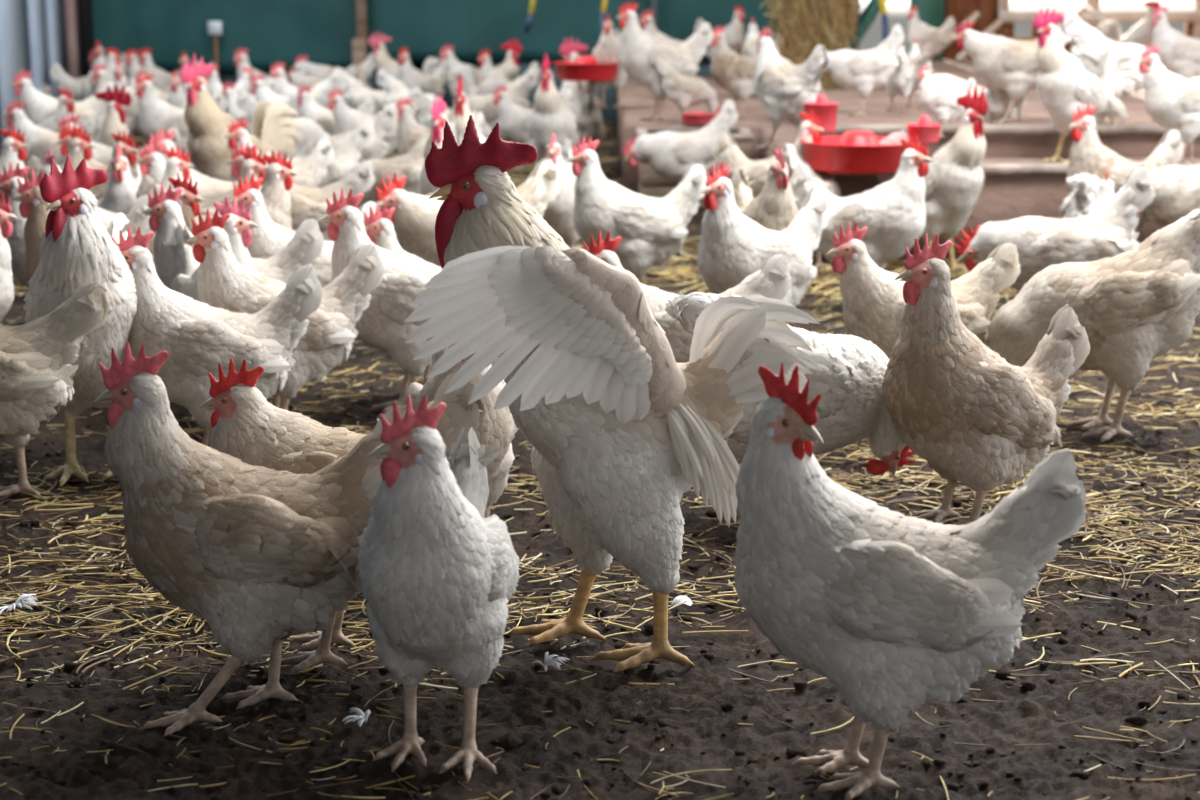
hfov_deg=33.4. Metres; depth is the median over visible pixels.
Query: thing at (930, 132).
pet feeder
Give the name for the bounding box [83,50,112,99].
hen
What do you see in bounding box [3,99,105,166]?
hen
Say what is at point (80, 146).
hen
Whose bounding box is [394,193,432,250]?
hen
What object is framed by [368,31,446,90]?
rooster
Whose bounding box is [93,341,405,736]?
hen
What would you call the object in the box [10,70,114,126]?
hen
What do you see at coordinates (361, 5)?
trim
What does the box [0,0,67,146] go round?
wall
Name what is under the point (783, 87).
hen
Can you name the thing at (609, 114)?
wall
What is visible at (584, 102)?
rooster
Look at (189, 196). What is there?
hen
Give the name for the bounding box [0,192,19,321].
hen
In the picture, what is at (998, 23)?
trim
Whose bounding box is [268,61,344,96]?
hen
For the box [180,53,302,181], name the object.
rooster
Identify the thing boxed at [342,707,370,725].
feather
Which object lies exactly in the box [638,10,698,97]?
hen
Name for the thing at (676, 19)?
tarpaulin
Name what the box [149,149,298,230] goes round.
hen
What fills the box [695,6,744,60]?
hen
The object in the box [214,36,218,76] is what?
stake
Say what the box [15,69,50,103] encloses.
hen
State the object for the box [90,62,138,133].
hen
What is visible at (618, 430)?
rooster
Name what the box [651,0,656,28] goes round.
trim
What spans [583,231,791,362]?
hen
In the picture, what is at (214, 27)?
notice
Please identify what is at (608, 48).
hen
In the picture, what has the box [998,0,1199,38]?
trim
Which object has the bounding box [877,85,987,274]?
rooster
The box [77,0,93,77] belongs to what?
wall
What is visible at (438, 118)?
rooster
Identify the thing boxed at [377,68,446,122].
hen
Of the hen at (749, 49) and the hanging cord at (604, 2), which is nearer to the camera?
the hanging cord at (604, 2)
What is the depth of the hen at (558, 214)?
5.83 m
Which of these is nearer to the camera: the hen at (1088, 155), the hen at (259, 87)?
the hen at (1088, 155)
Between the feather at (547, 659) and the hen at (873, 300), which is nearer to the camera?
the feather at (547, 659)
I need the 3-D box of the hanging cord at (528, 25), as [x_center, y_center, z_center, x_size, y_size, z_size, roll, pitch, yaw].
[-0.125,-3.233,9.534,0.501,2.919,0.031,0,12,0]
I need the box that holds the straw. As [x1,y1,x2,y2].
[0,122,1199,799]
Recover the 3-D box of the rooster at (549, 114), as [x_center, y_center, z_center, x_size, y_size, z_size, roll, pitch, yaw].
[-0.187,-1.124,8.074,0.203,0.573,0.491,2,12,8]
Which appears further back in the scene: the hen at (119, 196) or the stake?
the stake
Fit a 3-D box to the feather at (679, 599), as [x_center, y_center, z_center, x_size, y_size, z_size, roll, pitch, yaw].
[0.111,0.284,2.827,0.043,0.011,0.022,0,12,0]
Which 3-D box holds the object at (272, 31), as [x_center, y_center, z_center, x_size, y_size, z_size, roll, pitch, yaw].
[-2.180,-3.058,11.546,1.580,2.300,0.053,0,12,0]
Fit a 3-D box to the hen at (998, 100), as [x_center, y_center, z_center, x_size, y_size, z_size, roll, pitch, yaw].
[1.406,-1.041,6.960,0.138,0.317,0.308,8,15,33]
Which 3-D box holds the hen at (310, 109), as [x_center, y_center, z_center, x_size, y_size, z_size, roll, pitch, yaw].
[-1.144,-1.163,8.659,0.391,0.402,0.174,5,13,24]
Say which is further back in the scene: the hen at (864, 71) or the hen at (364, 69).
the hen at (364, 69)
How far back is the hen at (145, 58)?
11.43 m
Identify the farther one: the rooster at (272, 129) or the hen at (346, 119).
the hen at (346, 119)
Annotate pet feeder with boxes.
[553,56,618,80]
[681,111,712,124]
[799,131,905,173]
[803,94,838,133]
[907,115,941,142]
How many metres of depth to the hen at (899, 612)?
2.13 m
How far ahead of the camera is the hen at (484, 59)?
11.42 m
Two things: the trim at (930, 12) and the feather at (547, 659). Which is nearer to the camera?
the feather at (547, 659)
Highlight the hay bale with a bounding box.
[760,0,866,89]
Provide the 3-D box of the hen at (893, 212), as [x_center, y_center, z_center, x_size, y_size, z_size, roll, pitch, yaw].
[0.680,-0.464,5.238,0.398,0.469,0.192,6,13,26]
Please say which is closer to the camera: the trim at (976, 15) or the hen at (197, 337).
the hen at (197, 337)
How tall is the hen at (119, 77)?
0.447 m
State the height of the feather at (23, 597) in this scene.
0.019 m
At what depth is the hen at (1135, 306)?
3.80 m
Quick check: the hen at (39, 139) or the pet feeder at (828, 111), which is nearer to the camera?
the pet feeder at (828, 111)
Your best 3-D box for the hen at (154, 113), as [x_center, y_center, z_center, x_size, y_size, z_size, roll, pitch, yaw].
[-1.775,-1.155,8.460,0.398,0.469,0.192,-8,14,-33]
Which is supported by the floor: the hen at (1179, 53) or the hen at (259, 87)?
the hen at (259, 87)
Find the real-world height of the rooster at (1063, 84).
0.503 m
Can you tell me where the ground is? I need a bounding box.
[859,0,1192,56]
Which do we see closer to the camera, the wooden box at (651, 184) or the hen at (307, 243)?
the hen at (307, 243)
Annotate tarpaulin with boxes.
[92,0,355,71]
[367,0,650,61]
[657,0,859,61]
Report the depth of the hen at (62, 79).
11.04 m
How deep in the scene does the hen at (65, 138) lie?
5.96 m
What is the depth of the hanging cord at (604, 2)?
8.85 m
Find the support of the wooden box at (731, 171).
on the floor
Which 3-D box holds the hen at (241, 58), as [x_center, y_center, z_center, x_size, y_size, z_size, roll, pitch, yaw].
[-1.835,-1.722,11.107,0.398,0.469,0.192,-3,12,-13]
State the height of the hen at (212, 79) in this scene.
0.447 m
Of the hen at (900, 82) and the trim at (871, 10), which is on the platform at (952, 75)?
the hen at (900, 82)
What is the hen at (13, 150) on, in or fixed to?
on the floor
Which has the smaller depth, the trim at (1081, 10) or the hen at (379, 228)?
the hen at (379, 228)
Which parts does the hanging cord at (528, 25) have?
yellow cord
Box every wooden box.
[636,127,753,204]
[724,160,834,260]
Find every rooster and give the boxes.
[23,154,137,485]
[78,82,131,147]
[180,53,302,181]
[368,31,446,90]
[404,115,822,672]
[418,90,485,195]
[448,38,521,97]
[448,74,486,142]
[526,53,580,164]
[559,36,604,143]
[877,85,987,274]
[1034,4,1142,162]
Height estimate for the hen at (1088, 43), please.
0.390 m
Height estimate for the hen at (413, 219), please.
0.440 m
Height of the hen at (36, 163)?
0.447 m
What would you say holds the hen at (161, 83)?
on the floor
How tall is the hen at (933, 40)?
0.335 m
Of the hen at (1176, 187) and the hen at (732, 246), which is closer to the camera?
the hen at (732, 246)
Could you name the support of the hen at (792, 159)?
on the floor
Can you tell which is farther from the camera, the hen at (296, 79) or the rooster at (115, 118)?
the hen at (296, 79)
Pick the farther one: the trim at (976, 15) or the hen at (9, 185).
the trim at (976, 15)
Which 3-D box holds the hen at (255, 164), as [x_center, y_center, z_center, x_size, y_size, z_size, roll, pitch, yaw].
[-1.028,-0.445,5.225,0.371,0.438,0.180,1,12,6]
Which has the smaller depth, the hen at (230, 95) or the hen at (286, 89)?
the hen at (230, 95)
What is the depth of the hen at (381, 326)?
3.95 m
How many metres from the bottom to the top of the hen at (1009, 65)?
0.359 m
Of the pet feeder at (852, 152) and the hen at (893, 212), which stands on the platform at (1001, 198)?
the pet feeder at (852, 152)
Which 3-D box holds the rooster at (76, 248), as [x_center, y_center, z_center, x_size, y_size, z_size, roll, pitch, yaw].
[-0.902,-0.168,3.593,0.244,0.582,0.492,-3,12,-12]
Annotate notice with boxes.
[208,21,221,34]
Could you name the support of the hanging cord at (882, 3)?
hanging from the ceiling
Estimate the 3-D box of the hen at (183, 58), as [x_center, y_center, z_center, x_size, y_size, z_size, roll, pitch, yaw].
[-2.288,-1.769,11.379,0.183,0.447,0.379,4,13,16]
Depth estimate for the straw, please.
3.01 m
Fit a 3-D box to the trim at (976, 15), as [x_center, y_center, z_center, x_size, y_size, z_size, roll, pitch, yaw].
[2.058,-2.115,11.523,0.373,0.247,0.044,-10,15,-38]
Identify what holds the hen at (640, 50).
on the platform at (1001, 198)
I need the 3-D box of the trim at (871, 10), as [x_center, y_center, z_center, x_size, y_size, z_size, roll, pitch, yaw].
[1.956,-2.834,11.665,1.277,1.920,0.090,0,12,0]
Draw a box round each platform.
[617,76,1199,261]
[756,60,1199,157]
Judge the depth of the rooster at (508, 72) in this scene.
10.66 m
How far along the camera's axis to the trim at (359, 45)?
11.61 m
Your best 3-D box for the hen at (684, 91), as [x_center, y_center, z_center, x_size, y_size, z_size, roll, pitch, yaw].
[0.363,-1.257,8.124,0.275,0.254,0.120,-2,12,-10]
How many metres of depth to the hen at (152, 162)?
5.54 m
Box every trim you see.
[64,0,80,78]
[352,38,367,80]
[355,0,368,82]
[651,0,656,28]
[826,125,1199,174]
[859,0,887,42]
[908,0,944,59]
[936,11,980,54]
[955,19,1002,61]
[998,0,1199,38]
[1056,5,1085,27]
[1085,5,1124,37]
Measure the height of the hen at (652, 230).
0.460 m
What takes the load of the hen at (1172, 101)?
on the platform at (1001, 198)
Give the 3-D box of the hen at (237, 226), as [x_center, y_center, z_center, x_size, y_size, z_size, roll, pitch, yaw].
[-0.790,-0.203,4.059,0.182,0.453,0.357,-6,13,-26]
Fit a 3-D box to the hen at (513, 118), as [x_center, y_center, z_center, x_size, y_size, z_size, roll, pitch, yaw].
[-0.315,-1.241,9.074,0.370,0.381,0.165,-3,13,-15]
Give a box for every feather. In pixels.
[0,594,38,612]
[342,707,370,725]
[533,652,569,670]
[668,595,692,605]
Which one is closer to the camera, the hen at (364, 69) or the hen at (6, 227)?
the hen at (6, 227)
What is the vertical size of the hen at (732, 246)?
0.474 m
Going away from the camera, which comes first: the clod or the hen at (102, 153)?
the clod
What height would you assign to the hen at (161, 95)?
0.402 m
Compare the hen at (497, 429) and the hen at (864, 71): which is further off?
the hen at (864, 71)
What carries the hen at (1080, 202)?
on the floor
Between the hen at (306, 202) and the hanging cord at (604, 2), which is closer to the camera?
the hen at (306, 202)
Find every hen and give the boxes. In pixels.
[0,125,30,276]
[0,162,149,287]
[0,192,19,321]
[0,281,108,496]
[3,86,75,132]
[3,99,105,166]
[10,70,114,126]
[12,169,197,281]
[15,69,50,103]
[26,130,139,200]
[41,149,173,228]
[50,47,122,101]
[54,112,180,173]
[55,123,176,169]
[59,126,95,171]
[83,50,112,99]
[89,47,141,78]
[90,40,127,77]
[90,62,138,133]
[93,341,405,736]
[95,145,195,205]
[97,144,150,215]
[111,226,322,446]
[113,61,138,149]
[119,173,203,240]
[123,48,190,92]
[132,72,225,155]
[134,140,277,203]
[135,68,186,101]
[136,146,267,215]
[138,47,199,77]
[141,183,323,288]
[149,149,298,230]
[150,127,271,183]
[163,195,259,419]
[166,70,192,164]
[178,50,217,87]
[183,66,253,94]
[184,208,383,409]
[199,358,485,673]
[204,63,278,113]
[222,81,300,126]
[224,117,333,187]
[226,141,375,240]
[229,174,376,287]
[232,47,304,95]
[237,90,329,158]
[249,72,333,117]
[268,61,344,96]
[286,65,357,88]
[286,71,340,110]
[287,120,374,187]
[294,102,397,160]
[295,53,375,85]
[295,84,377,135]
[319,188,441,418]
[326,88,415,155]
[334,67,385,114]
[349,122,457,209]
[356,395,519,782]
[364,203,441,392]
[375,157,560,266]
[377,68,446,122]
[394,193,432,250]
[395,96,486,155]
[397,46,447,98]
[401,336,518,517]
[410,86,491,138]
[439,44,504,95]
[467,68,537,139]
[477,49,539,97]
[491,85,534,169]
[543,132,579,247]
[566,136,706,279]
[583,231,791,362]
[592,14,627,108]
[615,1,712,121]
[622,99,737,213]
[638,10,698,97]
[656,59,720,122]
[665,292,915,477]
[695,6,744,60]
[697,161,828,305]
[711,25,778,118]
[714,109,824,198]
[730,146,797,324]
[733,362,1086,799]
[741,17,772,95]
[754,26,829,149]
[781,143,842,268]
[789,135,933,268]
[825,24,903,116]
[826,222,1020,358]
[882,233,1089,524]
[885,43,914,112]
[902,37,932,107]
[907,6,954,60]
[917,65,975,136]
[952,20,1071,123]
[953,163,1155,290]
[984,82,1026,120]
[987,205,1199,441]
[1060,9,1165,125]
[1060,173,1114,217]
[1066,103,1183,230]
[1088,170,1134,234]
[1096,0,1160,48]
[1137,44,1199,162]
[1137,165,1199,227]
[1149,5,1199,78]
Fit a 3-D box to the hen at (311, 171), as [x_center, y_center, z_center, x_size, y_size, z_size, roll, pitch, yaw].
[-1.010,-0.679,6.316,0.371,0.438,0.180,-9,15,-38]
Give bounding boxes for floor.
[0,123,1199,799]
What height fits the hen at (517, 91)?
0.431 m
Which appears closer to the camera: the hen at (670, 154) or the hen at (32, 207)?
the hen at (32, 207)
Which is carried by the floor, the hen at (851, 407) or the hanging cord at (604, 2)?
the hen at (851, 407)
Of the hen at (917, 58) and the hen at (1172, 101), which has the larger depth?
the hen at (917, 58)
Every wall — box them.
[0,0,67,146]
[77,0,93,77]
[138,0,1193,123]
[372,61,423,70]
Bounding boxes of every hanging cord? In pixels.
[524,0,535,32]
[600,0,607,36]
[879,0,888,41]
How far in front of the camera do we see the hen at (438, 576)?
2.15 m
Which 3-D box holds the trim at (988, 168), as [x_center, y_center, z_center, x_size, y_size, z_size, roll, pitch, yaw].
[2.425,-0.807,6.431,3.450,0.118,0.525,0,12,0]
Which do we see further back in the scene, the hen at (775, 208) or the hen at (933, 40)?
the hen at (933, 40)
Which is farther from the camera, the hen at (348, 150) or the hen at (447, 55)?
the hen at (447, 55)
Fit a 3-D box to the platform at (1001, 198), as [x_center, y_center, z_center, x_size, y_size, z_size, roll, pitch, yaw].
[2.125,-1.166,9.041,4.050,0.310,5.730,0,12,0]
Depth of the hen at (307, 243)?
4.18 m
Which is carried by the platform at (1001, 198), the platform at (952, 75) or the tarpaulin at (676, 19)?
the platform at (952, 75)
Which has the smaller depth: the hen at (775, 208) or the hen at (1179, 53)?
the hen at (775, 208)
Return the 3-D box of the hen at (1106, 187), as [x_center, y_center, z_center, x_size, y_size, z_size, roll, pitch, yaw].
[1.327,-0.411,5.236,0.150,0.367,0.310,1,12,6]
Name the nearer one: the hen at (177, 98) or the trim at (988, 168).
the trim at (988, 168)
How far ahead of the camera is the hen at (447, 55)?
11.43 m
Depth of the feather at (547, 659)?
2.57 m
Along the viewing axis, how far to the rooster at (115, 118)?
6.76 m
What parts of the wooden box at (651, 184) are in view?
panel, panel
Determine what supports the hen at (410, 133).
on the floor
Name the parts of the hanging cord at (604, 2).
yellow cord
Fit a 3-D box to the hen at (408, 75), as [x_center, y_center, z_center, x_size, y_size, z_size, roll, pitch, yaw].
[-1.006,-1.774,11.349,0.192,0.469,0.398,9,15,36]
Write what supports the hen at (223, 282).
on the floor
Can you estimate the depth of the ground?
47.04 m
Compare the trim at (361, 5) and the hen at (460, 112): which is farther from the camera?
the trim at (361, 5)
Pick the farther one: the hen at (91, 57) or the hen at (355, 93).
the hen at (91, 57)
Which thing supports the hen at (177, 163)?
on the floor
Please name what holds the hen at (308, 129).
on the floor
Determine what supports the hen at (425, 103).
on the floor
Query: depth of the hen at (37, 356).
3.31 m
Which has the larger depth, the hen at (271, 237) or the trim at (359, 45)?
the trim at (359, 45)
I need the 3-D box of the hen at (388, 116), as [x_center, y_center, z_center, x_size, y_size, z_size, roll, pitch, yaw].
[-0.960,-0.883,7.336,0.443,0.410,0.194,-2,12,-10]
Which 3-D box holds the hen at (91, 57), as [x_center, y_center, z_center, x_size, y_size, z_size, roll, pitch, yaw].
[-2.780,-1.803,11.518,0.187,0.456,0.386,9,15,36]
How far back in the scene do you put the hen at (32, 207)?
4.29 m
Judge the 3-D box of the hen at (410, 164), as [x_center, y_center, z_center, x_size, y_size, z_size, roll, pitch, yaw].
[-0.669,-0.674,6.340,0.452,0.419,0.197,2,12,8]
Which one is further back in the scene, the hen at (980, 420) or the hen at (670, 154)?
the hen at (670, 154)
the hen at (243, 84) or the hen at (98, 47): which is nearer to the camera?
the hen at (243, 84)
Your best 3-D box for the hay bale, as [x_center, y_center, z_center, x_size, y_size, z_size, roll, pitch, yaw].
[0.950,-2.373,8.713,0.546,2.081,0.551,-6,13,-25]
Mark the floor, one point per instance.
(701, 689)
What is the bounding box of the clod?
[0,369,1199,799]
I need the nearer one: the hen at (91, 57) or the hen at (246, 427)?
the hen at (246, 427)
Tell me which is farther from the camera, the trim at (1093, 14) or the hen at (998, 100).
the trim at (1093, 14)
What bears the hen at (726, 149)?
on the floor
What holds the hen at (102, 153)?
on the floor
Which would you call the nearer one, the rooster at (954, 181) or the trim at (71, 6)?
the rooster at (954, 181)
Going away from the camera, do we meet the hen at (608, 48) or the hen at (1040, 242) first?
the hen at (1040, 242)
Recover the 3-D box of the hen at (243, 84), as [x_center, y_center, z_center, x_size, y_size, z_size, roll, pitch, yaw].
[-1.952,-1.517,10.312,0.391,0.402,0.174,-6,13,-25]
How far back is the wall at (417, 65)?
11.90 m
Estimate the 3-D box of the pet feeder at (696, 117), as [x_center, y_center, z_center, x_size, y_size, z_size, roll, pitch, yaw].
[0.390,-1.133,8.029,0.129,0.050,0.129,0,12,0]
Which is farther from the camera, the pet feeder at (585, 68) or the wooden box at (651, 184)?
the pet feeder at (585, 68)
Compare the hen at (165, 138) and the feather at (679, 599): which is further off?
the hen at (165, 138)
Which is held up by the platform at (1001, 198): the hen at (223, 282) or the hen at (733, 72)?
the hen at (733, 72)
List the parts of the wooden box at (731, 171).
panel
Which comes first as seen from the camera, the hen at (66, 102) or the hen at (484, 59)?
the hen at (66, 102)
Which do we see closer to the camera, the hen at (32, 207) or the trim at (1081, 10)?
the hen at (32, 207)
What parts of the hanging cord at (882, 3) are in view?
yellow cord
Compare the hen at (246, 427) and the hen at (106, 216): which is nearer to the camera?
the hen at (246, 427)
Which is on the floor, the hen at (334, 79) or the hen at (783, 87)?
the hen at (334, 79)
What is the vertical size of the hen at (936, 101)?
0.224 m

